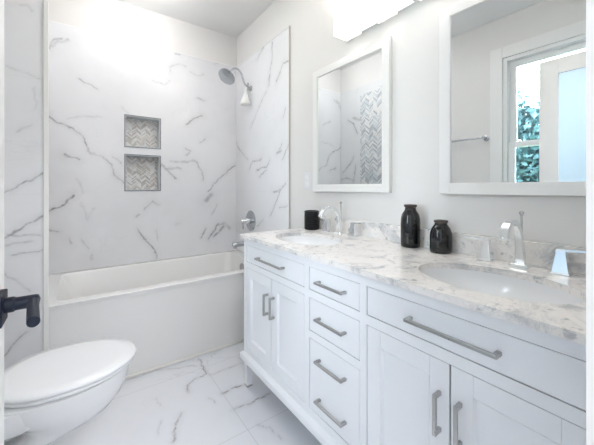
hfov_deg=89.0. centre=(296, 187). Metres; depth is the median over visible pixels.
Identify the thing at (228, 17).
ceiling
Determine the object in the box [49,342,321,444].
floor
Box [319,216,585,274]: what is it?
backsplash
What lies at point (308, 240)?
sink
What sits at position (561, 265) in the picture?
faucet
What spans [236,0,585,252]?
wall
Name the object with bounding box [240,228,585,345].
countertop
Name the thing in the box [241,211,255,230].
shower valve
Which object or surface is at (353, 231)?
faucet
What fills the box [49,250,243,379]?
bathtub
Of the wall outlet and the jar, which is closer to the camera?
the jar
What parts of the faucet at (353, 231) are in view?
handle, spout, handle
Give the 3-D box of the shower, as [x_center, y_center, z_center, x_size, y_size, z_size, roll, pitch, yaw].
[-0.541,-0.909,2.686,0.303,0.317,0.151,0,0,-36]
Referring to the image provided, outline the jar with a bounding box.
[304,210,318,229]
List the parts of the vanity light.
lamp shade, lamp shade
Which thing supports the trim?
attached to the wall at (23, 19)
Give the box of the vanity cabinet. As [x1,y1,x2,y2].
[240,239,585,444]
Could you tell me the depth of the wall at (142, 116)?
2.53 m
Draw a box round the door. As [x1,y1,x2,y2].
[0,0,40,444]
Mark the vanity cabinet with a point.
(357, 359)
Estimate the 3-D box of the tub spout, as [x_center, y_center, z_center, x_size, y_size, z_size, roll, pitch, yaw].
[-0.497,0.513,2.726,0.180,0.065,0.060,0,0,-36]
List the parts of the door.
handle, lever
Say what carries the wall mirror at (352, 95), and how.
attached to the wall at (279, 53)
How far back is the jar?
1.91 m
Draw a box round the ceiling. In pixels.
[117,0,275,37]
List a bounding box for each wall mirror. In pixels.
[313,36,391,192]
[439,0,585,195]
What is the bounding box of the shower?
[218,67,251,105]
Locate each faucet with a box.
[318,202,364,236]
[464,211,585,276]
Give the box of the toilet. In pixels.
[4,338,136,444]
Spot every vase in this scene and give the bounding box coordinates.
[401,204,420,247]
[430,219,452,253]
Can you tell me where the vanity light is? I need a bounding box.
[333,0,421,41]
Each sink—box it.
[277,236,339,244]
[421,268,584,303]
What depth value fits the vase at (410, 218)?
1.34 m
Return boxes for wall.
[4,0,42,369]
[49,0,236,273]
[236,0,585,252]
[586,0,593,444]
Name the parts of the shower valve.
valve stem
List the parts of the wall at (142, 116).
niche frame, niche frame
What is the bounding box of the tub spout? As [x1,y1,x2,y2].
[232,241,243,248]
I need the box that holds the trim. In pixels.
[43,0,48,350]
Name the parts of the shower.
shower arm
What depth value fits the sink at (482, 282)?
0.99 m
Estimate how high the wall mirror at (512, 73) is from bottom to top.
0.794 m
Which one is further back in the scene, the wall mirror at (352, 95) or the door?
the wall mirror at (352, 95)
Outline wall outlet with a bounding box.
[304,172,310,188]
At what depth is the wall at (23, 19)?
1.51 m
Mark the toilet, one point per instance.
(49, 394)
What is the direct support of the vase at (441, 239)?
on the countertop
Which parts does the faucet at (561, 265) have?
lever, handle, spout, lift rod, handle, lever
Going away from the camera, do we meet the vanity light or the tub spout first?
the vanity light
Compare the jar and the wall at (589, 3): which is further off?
the jar
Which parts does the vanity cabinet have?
leg, recessed panel, cabinet door, handle, handle, handle, drawer, recessed panel, cabinet door, molding, handle, handle, handle, handle, drawer, drawer, drawer, recessed panel, cabinet door, handle, handle, handle, drawer, recessed panel, cabinet door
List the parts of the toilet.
seat, lid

